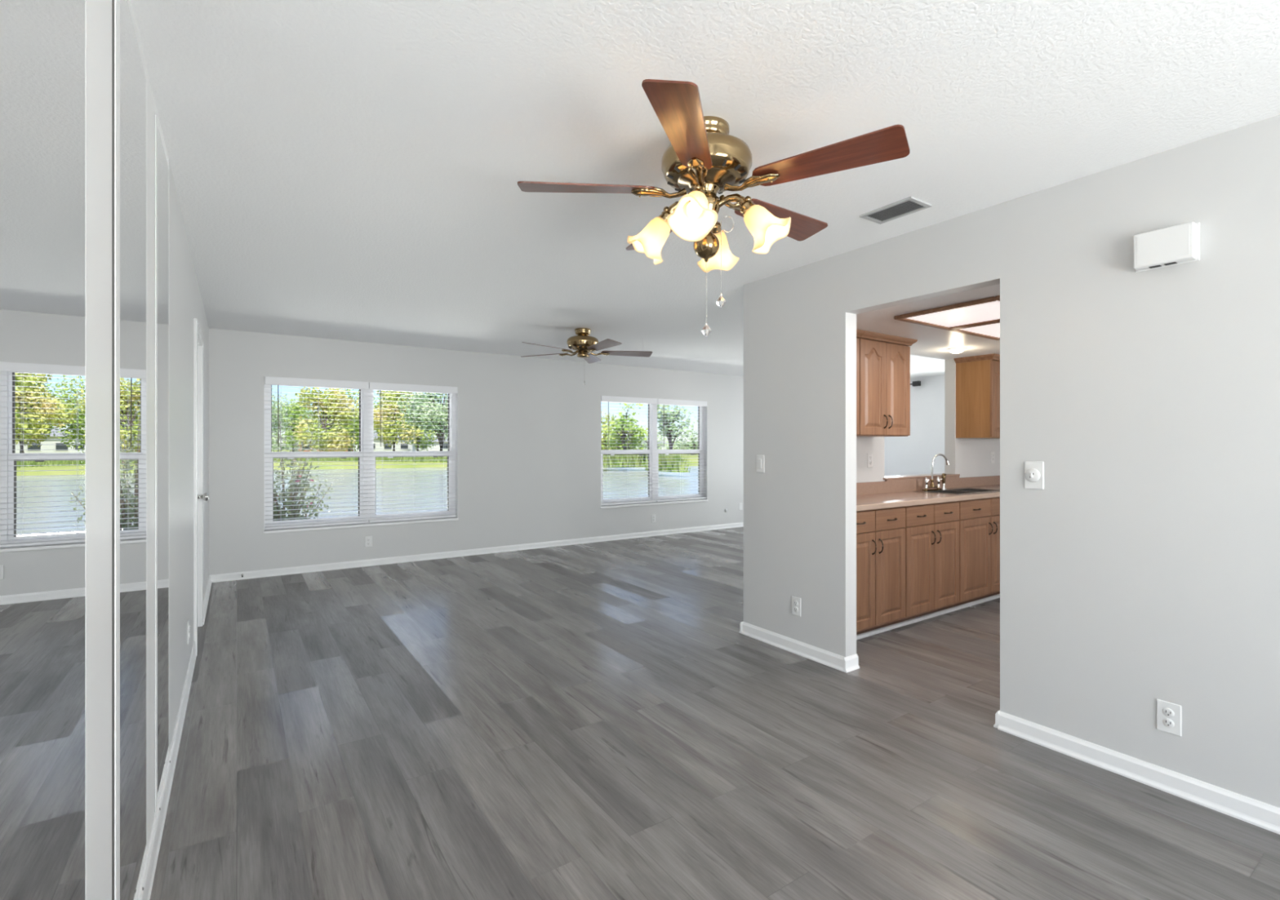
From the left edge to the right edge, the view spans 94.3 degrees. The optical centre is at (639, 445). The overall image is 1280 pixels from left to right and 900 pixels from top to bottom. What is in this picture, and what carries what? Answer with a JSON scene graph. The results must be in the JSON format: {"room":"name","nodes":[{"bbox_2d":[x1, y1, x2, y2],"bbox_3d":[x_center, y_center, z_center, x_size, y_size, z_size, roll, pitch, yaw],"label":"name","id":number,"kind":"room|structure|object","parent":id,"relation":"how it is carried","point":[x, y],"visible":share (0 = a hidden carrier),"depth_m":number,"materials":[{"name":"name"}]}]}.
{"room":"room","nodes":[
{"label":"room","id":0,"kind":"room"},
{"bbox_2d":[168,160,208,752],"bbox_3d":[-1.735,0.094,1.494,0.750,2.440,9.620,0,0,-34],"label":"wall","id":1,"kind":"structure","parent":0,"point":[185,300],"depth_m":2.87,"materials":[{"name":"grey paint"}]},
{"bbox_2d":[0,0,111,899],"bbox_3d":[-0.397,0.059,0.153,0.044,2.307,2.671,0,0,-34],"label":"mirrored closet door","id":2,"kind":"structure","parent":1,"relation":"in","point":[55,55],"depth_m":0.87,"materials":[{"name":"grey"}]},
{"bbox_2d":[120,0,146,899],"bbox_3d":[-1.336,0.059,1.548,0.029,2.283,0.482,0,0,-34],"label":"mirror","id":3,"kind":"object","parent":1,"relation":"attached to","point":[132,71],"depth_m":1.52,"materials":[{"name":"clear glass"}]},
{"bbox_2d":[111,0,155,899],"bbox_3d":[-1.375,0.059,1.592,0.044,2.307,0.797,0,0,-34],"label":"mirrored closet door","id":4,"kind":"structure","parent":1,"relation":"in","point":[133,111],"depth_m":1.51,"materials":[{"name":"grey"}]},
{"bbox_2d":[128,0,168,166],"bbox_3d":[-0.792,-1.111,0.684,0.099,0.030,3.922,0,0,-34],"label":"trim","id":5,"kind":"structure","parent":1,"relation":"attached to","point":[129,1],"depth_m":1.78,"materials":[{"name":"white paint"}]},
{"bbox_2d":[155,114,168,813],"bbox_3d":[-1.735,0.059,2.123,0.044,2.307,0.478,0,0,-34],"label":"mirrored closet door","id":6,"kind":"structure","parent":1,"relation":"in","point":[162,168],"depth_m":2.12,"materials":[{"name":"grey metal"}]},
{"bbox_2d":[137,640,196,899],"bbox_3d":[-1.232,1.264,1.388,0.063,0.100,5.580,0,0,-34],"label":"trim","id":7,"kind":"structure","parent":1,"relation":"attached to","point":[150,864],"depth_m":2.11,"materials":[{"name":"white paint"}]},
{"bbox_2d":[186,619,190,644],"bbox_3d":[-2.454,1.014,3.229,0.010,0.118,0.074,0,0,-34],"label":"wall outlet","id":8,"kind":"object","parent":1,"relation":"attached to","point":[188,624],"visible":1,"depth_m":3.20,"materials":[{"name":"white plastic"}]},
{"bbox_2d":[193,318,208,655],"bbox_3d":[-3.005,0.261,4.015,0.122,2.105,0.810,0,0,-34],"label":"door","id":9,"kind":"structure","parent":1,"relation":"in","point":[198,495],"depth_m":3.70,"materials":[{"name":"white paint"}]},
{"bbox_2d":[203,575,211,625],"bbox_3d":[-3.660,1.278,5.015,0.022,0.072,1.630,0,0,-34],"label":"baseboard","id":10,"kind":"structure","parent":1,"relation":"attached to","point":[209,582],"depth_m":4.96,"materials":[{"name":"white paint"}]},
{"bbox_2d":[208,328,743,575],"bbox_3d":[-0.236,0.094,8.410,9.741,2.440,0.140,0,0,-34],"label":"wall","id":11,"kind":"structure","parent":0,"point":[529,428],"depth_m":7.19,"materials":[{"name":"grey paint"}]},
{"bbox_2d":[263,376,458,533],"bbox_3d":[-2.989,0.093,6.524,1.943,1.575,0.157,0,0,-34],"label":"window","id":12,"kind":"structure","parent":11,"relation":"in","point":[366,455],"depth_m":6.53,"materials":[{"name":"white plastic"}]},
{"bbox_2d":[264,376,368,529],"bbox_3d":[-3.371,0.075,6.228,0.959,1.535,0.072,0,0,-34],"label":"window blind","id":13,"kind":"object","parent":12,"relation":"attached to","point":[277,381],"visible":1,"depth_m":6.18,"materials":[{"name":"white plastic"}]},
{"bbox_2d":[368,382,457,522],"bbox_3d":[-2.574,0.075,6.769,0.959,1.535,0.072,0,0,-34],"label":"window blind","id":14,"kind":"object","parent":12,"relation":"attached to","point":[375,386],"visible":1,"depth_m":6.74,"materials":[{"name":"white plastic"}]},
{"bbox_2d":[364,536,372,547],"bbox_3d":[-2.959,1.048,6.471,0.074,0.118,0.010,0,0,-34],"label":"wall outlet","id":15,"kind":"object","parent":11,"relation":"attached to","point":[368,540],"visible":1,"depth_m":6.47,"materials":[{"name":"white plastic"}]},
{"bbox_2d":[209,522,743,582],"bbox_3d":[-0.183,1.278,8.349,9.521,0.072,0.022,0,0,-34],"label":"baseboard","id":16,"kind":"structure","parent":11,"relation":"attached to","point":[371,562],"depth_m":6.92,"materials":[{"name":"white paint"}]},
{"bbox_2d":[651,514,655,523],"bbox_3d":[0.199,1.058,8.615,0.074,0.118,0.010,0,0,-34],"label":"wall outlet","id":17,"kind":"object","parent":11,"relation":"attached to","point":[653,516],"visible":1,"depth_m":8.61,"materials":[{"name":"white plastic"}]},
{"bbox_2d":[600,395,708,508],"bbox_3d":[0.221,0.087,8.704,1.914,1.547,0.157,0,0,-34],"label":"window","id":18,"kind":"structure","parent":11,"relation":"in","point":[702,437],"depth_m":8.72,"materials":[{"name":"white plastic"}]},
{"bbox_2d":[600,395,657,506],"bbox_3d":[-0.155,0.069,8.412,0.944,1.507,0.072,0,0,-34],"label":"window blind","id":19,"kind":"object","parent":18,"relation":"attached to","point":[608,399],"visible":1,"depth_m":8.39,"materials":[{"name":"white plastic"}]},
{"bbox_2d":[655,399,706,502],"bbox_3d":[0.630,0.069,8.945,0.945,1.507,0.072,0,0,-34],"label":"window blind","id":20,"kind":"object","parent":18,"relation":"attached to","point":[660,402],"visible":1,"depth_m":8.91,"materials":[{"name":"white plastic"}]},
{"bbox_2d":[738,502,742,510],"bbox_3d":[1.629,0.984,9.589,0.074,0.118,0.006,0,0,-34],"label":"wall outlet","id":21,"kind":"object","parent":11,"relation":"attached to","point":[740,504],"visible":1,"depth_m":9.59,"materials":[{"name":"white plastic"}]},
{"bbox_2d":[130,0,1279,377],"bbox_3d":[2.493,-1.201,4.365,9.871,0.150,9.920,0,0,-34],"label":"ceiling","id":22,"kind":"structure","parent":0,"point":[342,170],"depth_m":2.09,"materials":[{"name":"white paint"}]},
{"bbox_2d":[520,328,652,384],"bbox_3d":[-0.541,-0.858,5.707,1.323,0.536,1.289,0,0,-34],"label":"ceiling fan","id":23,"kind":"object","parent":22,"relation":"hanging from","point":[582,343],"visible":1,"depth_m":5.68,"materials":[{"name":"brown wood"}]},
{"bbox_2d":[517,79,910,337],"bbox_3d":[0.255,-0.755,2.130,1.247,0.742,1.272,0,0,-34],"label":"ceiling fan","id":24,"kind":"object","parent":22,"relation":"hanging from","point":[702,161],"visible":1,"depth_m":1.98,"materials":[{"name":"brown wood"}]},
{"bbox_2d":[859,195,932,224],"bbox_3d":[1.218,-1.121,2.838,0.170,0.010,0.270,0,0,-34],"label":"ceiling vent","id":25,"kind":"object","parent":22,"relation":"in","point":[909,205],"visible":1,"depth_m":2.83,"materials":[{"name":"grey metal"}]},
{"bbox_2d":[150,527,1279,899],"bbox_3d":[2.210,1.374,4.203,10.421,0.120,9.870,0,0,-34],"label":"floor","id":26,"kind":"structure","parent":0,"point":[597,721],"depth_m":2.47,"materials":[{"name":"grey wood"}]},
{"bbox_2d":[856,506,905,635],"bbox_3d":[1.460,0.874,4.215,0.712,0.880,0.546,0,0,-34],"label":"base cabinet","id":27,"kind":"object","parent":26,"relation":"on","point":[880,533],"visible":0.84,"depth_m":4.04,"materials":[{"name":"brown wood"}]},
{"bbox_2d":[856,475,999,511],"bbox_3d":[2.439,0.358,4.894,3.465,0.148,0.526,0,0,-34],"label":"countertop","id":28,"kind":"structure","parent":27,"relation":"on","point":[896,493],"depth_m":4.82,"materials":[{"name":"beige laminate"}]},
{"bbox_2d":[922,453,949,491],"bbox_3d":[2.574,0.229,5.158,0.295,0.319,0.087,0,0,-34],"label":"kitchen faucet","id":29,"kind":"object","parent":28,"relation":"on","point":[926,481],"visible":1,"depth_m":5.16,"materials":[{"name":"silver metal"}]},
{"bbox_2d":[913,488,999,494],"bbox_3d":[2.755,0.469,5.111,0.770,0.160,0.390,0,0,-34],"label":"sink","id":30,"kind":"object","parent":28,"relation":"in","point":[956,491],"visible":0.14,"depth_m":5.15,"materials":[{"name":"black metal"}]},
{"bbox_2d":[941,473,946,489],"bbox_3d":[2.694,0.317,5.262,0.044,0.142,0.050,0,0,-34],"label":"sprayer","id":31,"kind":"object","parent":30,"relation":"on","point":[944,475],"visible":0.94,"depth_m":5.25,"materials":[{"name":"silver metal"}]},
{"bbox_2d":[932,490,975,493],"bbox_3d":[2.617,0.471,4.981,0.350,0.155,0.284,0,0,-34],"label":"basin","id":32,"kind":"object","parent":30,"relation":"in","point":[933,491],"depth_m":5.11,"materials":[{"name":"silver metal"}]},
{"bbox_2d":[950,488,994,492],"bbox_3d":[2.926,0.471,5.191,0.350,0.155,0.284,0,0,-34],"label":"basin","id":33,"kind":"object","parent":30,"relation":"in","point":[954,490],"depth_m":5.29,"materials":[{"name":"silver metal"}]},
{"bbox_2d":[856,594,999,639],"bbox_3d":[2.536,1.302,4.751,3.465,0.024,0.020,0,0,-34],"label":"trim","id":34,"kind":"structure","parent":27,"relation":"attached to","point":[869,633],"depth_m":4.47,"materials":[{"name":"white paint"}]},
{"bbox_2d":[894,501,959,624],"bbox_3d":[2.058,0.874,4.620,0.728,0.880,0.546,0,0,-34],"label":"base cabinet","id":35,"kind":"object","parent":26,"relation":"on","point":[931,531],"visible":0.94,"depth_m":4.41,"materials":[{"name":"brown wood"}]},
{"bbox_2d":[948,497,999,608],"bbox_3d":[2.766,0.874,5.101,0.981,0.880,0.546,0,0,-34],"label":"base cabinet","id":36,"kind":"object","parent":26,"relation":"on","point":[979,520],"visible":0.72,"depth_m":4.80,"materials":[{"name":"brown wood"}]},
{"bbox_2d":[741,622,845,671],"bbox_3d":[0.952,1.274,3.800,0.022,0.080,0.842,0,0,-34],"label":"baseboard","id":37,"kind":"structure","parent":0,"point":[826,658],"depth_m":3.75,"materials":[{"name":"white paint"}]},
{"bbox_2d":[884,374,944,476],"bbox_3d":[4.915,0.094,9.422,0.120,2.440,3.975,0,0,-34],"label":"wall","id":38,"kind":"structure","parent":0,"point":[913,454],"depth_m":9.74,"materials":[{"name":"white paint"}]},
{"bbox_2d":[910,381,920,386],"bbox_3d":[4.168,-1.016,10.326,0.100,0.080,1.500,0,0,-34],"label":"curtain rod","id":39,"kind":"object","parent":38,"relation":"attached to","point":[914,384],"visible":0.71,"depth_m":9.71,"materials":[{"name":"grey"}]},
{"bbox_2d":[856,284,999,359],"bbox_3d":[4.026,-0.846,3.003,3.965,0.060,5.645,0,0,-34],"label":"ceiling","id":40,"kind":"structure","parent":0,"point":[932,342],"depth_m":4.19,"materials":[{"name":"white paint"}]},
{"bbox_2d":[893,295,999,330],"bbox_3d":[2.033,-0.805,3.650,0.625,0.022,0.635,0,0,-34],"label":"ceiling light panel","id":41,"kind":"object","parent":40,"relation":"attached to","point":[986,310],"visible":0.7,"depth_m":3.67,"materials":[{"name":"white plastic"}]},
{"bbox_2d":[907,300,999,327],"bbox_3d":[2.033,-0.810,3.650,0.557,0.008,0.567,0,0,-34],"label":"diffuser","id":42,"kind":"object","parent":41,"relation":"attached to","point":[985,313],"depth_m":3.72,"materials":[{"name":"white plastic"}]},
{"bbox_2d":[946,347,967,353],"bbox_3d":[2.670,-0.797,5.004,0.160,0.038,0.160,0,0,-34],"label":"recessed light","id":43,"kind":"object","parent":40,"relation":"in","point":[953,350],"visible":1,"depth_m":4.96,"materials":[{"name":"white glass"}]},
{"bbox_2d":[947,321,999,340],"bbox_3d":[2.583,-0.805,4.024,0.695,0.022,0.635,0,0,-34],"label":"ceiling light panel","id":44,"kind":"object","parent":40,"relation":"attached to","point":[989,331],"visible":0.26,"depth_m":4.14,"materials":[{"name":"white plastic"}]},
{"bbox_2d":[959,323,999,337],"bbox_3d":[2.583,-0.810,4.024,0.627,0.008,0.567,0,0,-34],"label":"diffuser","id":45,"kind":"object","parent":44,"relation":"attached to","point":[988,331],"depth_m":4.17,"materials":[{"name":"white plastic"}]},
{"bbox_2d":[856,359,999,483],"bbox_3d":[3.419,0.094,5.943,6.265,2.440,0.100,0,0,-34],"label":"wall","id":46,"kind":"structure","parent":0,"point":[966,457],"depth_m":5.61,"materials":[{"name":"white paint"}]},
{"bbox_2d":[856,328,864,435],"bbox_3d":[1.224,-0.444,4.174,0.636,0.745,0.360,0,0,-34],"label":"upper cabinet","id":47,"kind":"object","parent":46,"relation":"attached to","point":[859,332],"visible":0.05,"depth_m":4.22,"materials":[{"name":"brown wood"}]},
{"bbox_2d":[866,453,872,467],"bbox_3d":[1.872,0.119,4.826,0.074,0.118,0.010,0,0,-34],"label":"wall outlet","id":48,"kind":"object","parent":46,"relation":"attached to","point":[869,455],"visible":1,"depth_m":4.82,"materials":[{"name":"white plastic"}]},
{"bbox_2d":[856,330,917,436],"bbox_3d":[1.765,-0.444,4.542,0.664,0.745,0.360,0,0,-34],"label":"upper cabinet","id":49,"kind":"object","parent":46,"relation":"attached to","point":[884,359],"visible":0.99,"depth_m":4.40,"materials":[{"name":"brown wood"}]},
{"bbox_2d":[883,473,959,479],"bbox_3d":[2.469,0.276,5.304,1.165,0.016,0.170,0,0,-34],"label":"ledge shelf","id":50,"kind":"object","parent":46,"relation":"attached to","point":[922,476],"visible":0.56,"depth_m":5.20,"materials":[{"name":"beige laminate"}]},
{"bbox_2d":[856,475,999,495],"bbox_3d":[2.297,0.339,5.103,3.465,0.110,0.020,0,0,-34],"label":"backsplash","id":51,"kind":"structure","parent":46,"relation":"attached to","point":[912,484],"depth_m":5.16,"materials":[{"name":"beige laminate"}]},
{"bbox_2d":[953,353,999,438],"bbox_3d":[3.383,-0.444,5.640,0.837,0.745,0.360,0,0,-34],"label":"upper cabinet","id":52,"kind":"object","parent":46,"relation":"attached to","point":[977,377],"visible":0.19,"depth_m":5.40,"materials":[{"name":"brown wood"}]},
{"bbox_2d":[991,451,994,463],"bbox_3d":[3.543,0.119,5.960,0.074,0.118,0.010,0,0,-34],"label":"wall outlet","id":53,"kind":"object","parent":46,"relation":"attached to","point":[992,452],"visible":1,"depth_m":5.95,"materials":[{"name":"white plastic"}]},
{"bbox_2d":[743,114,1279,808],"bbox_3d":[2.348,0.094,1.855,0.102,2.440,5.630,0,0,-34],"label":"wall","id":54,"kind":"structure","parent":0,"point":[1144,568],"depth_m":2.43,"materials":[{"name":"grey paint"}]},
{"bbox_2d":[738,622,742,633],"bbox_3d":[0.752,1.274,4.187,0.122,0.080,0.022,0,0,-34],"label":"baseboard","id":55,"kind":"structure","parent":54,"relation":"attached to","point":[741,623],"depth_m":4.15,"materials":[{"name":"white paint"}]},
{"bbox_2d":[756,455,764,472],"bbox_3d":[0.813,0.124,4.015,0.010,0.118,0.074,0,0,-34],"label":"light switch","id":56,"kind":"object","parent":54,"relation":"attached to","point":[760,459],"visible":1,"depth_m":4.01,"materials":[{"name":"white plastic"}]},
{"bbox_2d":[791,595,800,617],"bbox_3d":[0.989,1.018,3.756,0.010,0.118,0.074,0,0,-34],"label":"wall outlet","id":57,"kind":"object","parent":54,"relation":"attached to","point":[796,602],"visible":1,"depth_m":3.75,"materials":[{"name":"white plastic"}]},
{"bbox_2d":[843,653,859,673],"bbox_3d":[1.237,1.274,3.472,0.122,0.080,0.022,0,0,-34],"label":"baseboard","id":58,"kind":"object","parent":54,"relation":"attached to","point":[851,663],"visible":1,"depth_m":3.46,"materials":[{"name":"white paint"}]},
{"bbox_2d":[993,710,999,728],"bbox_3d":[1.703,1.274,2.792,0.116,0.080,0.022,0,0,-34],"label":"baseboard","id":59,"kind":"object","parent":54,"relation":"attached to","point":[996,726],"visible":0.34,"depth_m":2.76,"materials":[{"name":"white paint"}]},
{"bbox_2d":[1024,461,1044,489],"bbox_3d":[1.744,0.132,2.633,0.022,0.124,0.078,0,0,-34],"label":"dimmer switch","id":60,"kind":"object","parent":54,"relation":"attached to","point":[1033,470],"visible":1,"depth_m":2.63,"materials":[{"name":"white plastic"}]},
{"bbox_2d":[997,711,1279,835],"bbox_3d":[2.771,1.274,1.122,0.022,0.080,3.942,0,0,-34],"label":"baseboard","id":61,"kind":"structure","parent":54,"relation":"attached to","point":[1254,812],"depth_m":2.29,"materials":[{"name":"white paint"}]},
{"bbox_2d":[1133,222,1199,272],"bbox_3d":[1.987,-0.752,2.248,0.054,0.140,0.188,0,0,-34],"label":"door chime","id":62,"kind":"object","parent":54,"relation":"attached to","point":[1179,244],"visible":1,"depth_m":2.22,"materials":[{"name":"white plastic"}]},
{"bbox_2d":[1156,699,1182,737],"bbox_3d":[2.008,1.035,2.255,0.010,0.118,0.074,0,0,-34],"label":"wall outlet","id":63,"kind":"object","parent":54,"relation":"attached to","point":[1169,715],"visible":1,"depth_m":2.25,"materials":[{"name":"white plastic"}]},
{"bbox_2d":[1162,718,1173,728],"bbox_3d":[2.006,1.054,2.254,0.004,0.033,0.033,0,0,-34],"label":"receptacle","id":64,"kind":"object","parent":63,"relation":"attached to","point":[1166,722],"depth_m":2.25,"materials":[{"name":"grey plastic"}]},
{"bbox_2d":[1162,708,1174,717],"bbox_3d":[2.006,1.015,2.254,0.004,0.033,0.033,0,0,-34],"label":"receptacle","id":65,"kind":"object","parent":63,"relation":"attached to","point":[1166,713],"depth_m":2.25,"materials":[{"name":"grey plastic"}]},
{"label":"outside","id":66,"kind":"structure","parent":0,"visible":0},
{"bbox_2d":[271,448,697,470],"bbox_3d":[-19.079,1.814,134.882,240.000,1.500,215.400,0,0,-34],"label":"shore","id":67,"kind":"structure","parent":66,"point":[322,465],"depth_m":59.02,"materials":[{"name":"green plant"}]},
{"bbox_2d":[271,388,293,452],"bbox_3d":[-55.378,-3.225,84.342,10.299,9.999,10.724,0,0,-34],"label":"tree","id":68,"kind":"object","parent":67,"relation":"on","point":[274,411],"visible":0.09,"depth_m":85.02,"materials":[{"name":"green plant"}]},
{"bbox_2d":[271,441,296,450],"bbox_3d":[-76.603,0.122,160.052,63.088,3.586,46.862,0,0,-34],"label":"hedge","id":69,"kind":"object","parent":67,"relation":"on","point":[282,447],"visible":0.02,"depth_m":159.26,"materials":[{"name":"green plant"}]},
{"bbox_2d":[271,399,318,451],"bbox_3d":[-65.006,-3.674,112.619,9.576,10.704,9.826,0,0,-34],"label":"tree","id":70,"kind":"object","parent":67,"relation":"on","point":[300,411],"visible":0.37,"depth_m":110.56,"materials":[{"name":"green plant"}]},
{"bbox_2d":[297,442,353,452],"bbox_3d":[-55.040,0.414,104.260,9.000,2.500,8.000,0,0,-21],"label":"house","id":71,"kind":"structure","parent":67,"relation":"on","point":[300,446],"depth_m":100.08,"materials":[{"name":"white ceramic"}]},
{"bbox_2d":[293,386,359,451],"bbox_3d":[-38.071,-2.848,72.447,7.520,9.055,7.784,0,0,-34],"label":"tree","id":72,"kind":"object","parent":67,"relation":"on","point":[334,442],"visible":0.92,"depth_m":71.35,"materials":[{"name":"green plant"}]},
{"bbox_2d":[315,388,382,451],"bbox_3d":[-42.725,-3.940,88.119,9.524,11.234,8.334,0,0,-34],"label":"tree","id":73,"kind":"object","parent":67,"relation":"on","point":[356,428],"visible":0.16,"depth_m":87.18,"materials":[{"name":"green plant"}]},
{"bbox_2d":[353,439,359,451],"bbox_3d":[-65.834,-0.336,133.761,10.000,4.000,9.000,0,0,-20],"label":"house","id":74,"kind":"structure","parent":67,"relation":"on","point":[356,450],"depth_m":130.71,"materials":[{"name":"white paint"}]},
{"bbox_2d":[273,456,447,462],"bbox_3d":[-29.861,1.474,62.869,24.045,0.879,4.328,0,0,0],"label":"grass","id":75,"kind":"structure","parent":67,"relation":"on","point":[428,460],"depth_m":62.18,"materials":[{"name":"green plant"}]},
{"bbox_2d":[373,431,415,451],"bbox_3d":[-45.321,-0.486,107.825,9.000,4.300,9.000,0,0,-17],"label":"house","id":76,"kind":"structure","parent":67,"relation":"on","point":[404,447],"depth_m":104.37,"materials":[{"name":"white paint"}]},
{"bbox_2d":[373,390,424,451],"bbox_3d":[-31.654,-4.038,75.855,7.921,11.429,9.546,0,0,-34],"label":"tree","id":77,"kind":"object","parent":67,"relation":"on","point":[391,420],"visible":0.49,"depth_m":74.13,"materials":[{"name":"green plant"}]},
{"bbox_2d":[383,393,446,451],"bbox_3d":[-36.132,-3.655,95.886,10.106,10.664,11.491,0,0,-34],"label":"tree","id":78,"kind":"object","parent":67,"relation":"on","point":[418,443],"visible":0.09,"depth_m":95.84,"materials":[{"name":"green plant"}]},
{"bbox_2d":[396,391,447,457],"bbox_3d":[-22.810,-3.376,67.900,9.164,10.120,8.503,0,0,-15],"label":"tree","id":79,"kind":"object","parent":67,"relation":"on","point":[419,415],"visible":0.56,"depth_m":66.14,"materials":[{"name":"green plant"}]},
{"bbox_2d":[415,436,447,451],"bbox_3d":[-43.945,-0.086,121.871,13.000,3.500,9.000,0,0,-15],"label":"house","id":80,"kind":"structure","parent":67,"relation":"on","point":[437,448],"depth_m":118.55,"materials":[{"name":"white paint"}]},
{"bbox_2d":[438,397,447,440],"bbox_3d":[-24.622,-3.657,87.548,11.810,10.668,10.880,0,0,-34],"label":"tree","id":81,"kind":"object","parent":67,"relation":"on","point":[446,397],"visible":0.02,"depth_m":86.33,"materials":[{"name":"green plant"}]},
{"bbox_2d":[601,408,620,449],"bbox_3d":[-4.435,-1.379,72.164,4.937,6.132,4.468,0,0,24],"label":"tree","id":82,"kind":"object","parent":67,"relation":"on","point":[606,417],"visible":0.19,"depth_m":71.45,"materials":[{"name":"green plant"}]},
{"bbox_2d":[601,402,648,450],"bbox_3d":[-1.452,-1.769,60.193,6.293,6.907,4.983,0,0,-34],"label":"tree","id":83,"kind":"object","parent":67,"relation":"on","point":[633,437],"visible":0.84,"depth_m":59.83,"materials":[{"name":"green plant"}]},
{"bbox_2d":[603,448,648,467],"bbox_3d":[-1.778,1.090,54.057,8.659,1.648,4.747,0,0,8],"label":"grass","id":84,"kind":"structure","parent":67,"relation":"on","point":[616,460],"depth_m":52.66,"materials":[{"name":"green plant"}]},
{"bbox_2d":[611,440,667,449],"bbox_3d":[-1.655,0.314,124.000,15.000,2.700,9.000,0,0,-1],"label":"house","id":85,"kind":"structure","parent":67,"relation":"on","point":[661,445],"depth_m":120.07,"materials":[{"name":"white paint"}]},
{"bbox_2d":[631,426,679,455],"bbox_3d":[1.270,0.185,95.607,9.304,6.706,8.962,0,0,-34],"label":"tree","id":86,"kind":"object","parent":67,"relation":"on","point":[658,437],"visible":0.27,"depth_m":95.80,"materials":[{"name":"green plant"}]},
{"bbox_2d":[641,454,691,472],"bbox_3d":[1.829,1.206,44.150,2.426,1.416,5.280,0,0,-34],"label":"grass","id":87,"kind":"structure","parent":67,"relation":"on","point":[661,459],"depth_m":42.95,"materials":[{"name":"green plant"}]},
{"bbox_2d":[645,404,697,449],"bbox_3d":[2.517,-1.490,50.051,3.633,6.333,4.204,0,0,-34],"label":"tree","id":88,"kind":"object","parent":67,"relation":"on","point":[670,433],"visible":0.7,"depth_m":49.49,"materials":[{"name":"green plant"}]},
{"bbox_2d":[665,440,697,449],"bbox_3d":[1.875,0.174,142.027,35.492,3.502,31.010,0,0,-34],"label":"hedge","id":89,"kind":"object","parent":67,"relation":"on","point":[672,441],"visible":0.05,"depth_m":141.53,"materials":[{"name":"green plant"}]},
{"bbox_2d":[671,423,697,454],"bbox_3d":[9.404,-0.714,104.358,7.288,6.222,8.032,0,0,-34],"label":"tree","id":90,"kind":"object","parent":67,"relation":"on","point":[694,444],"visible":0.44,"depth_m":103.71,"materials":[{"name":"green plant"}]},
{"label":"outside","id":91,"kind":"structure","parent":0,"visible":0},
{"bbox_3d":[7.023,1.929,16.357,90.000,0.869,4.830,0,0,-34],"label":"lawn","id":92,"kind":"structure","parent":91,"visible":0},
{"bbox_2d":[271,412,333,520],"bbox_3d":[-4.538,0.613,7.370,1.220,2.310,1.093,0,0,-18],"label":"flowering shrub","id":93,"kind":"object","parent":92,"relation":"on","point":[295,486],"visible":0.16,"depth_m":7.45,"materials":[{"name":"green plant"}]},
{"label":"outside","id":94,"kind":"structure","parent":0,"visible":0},
{"bbox_2d":[273,466,697,519],"bbox_3d":[21.261,2.264,75.486,260.000,0.001,79.000,0,0,-34],"label":"pond","id":95,"kind":"structure","parent":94,"point":[334,474],"depth_m":32.01,"materials":[{"name":"white liquid"}]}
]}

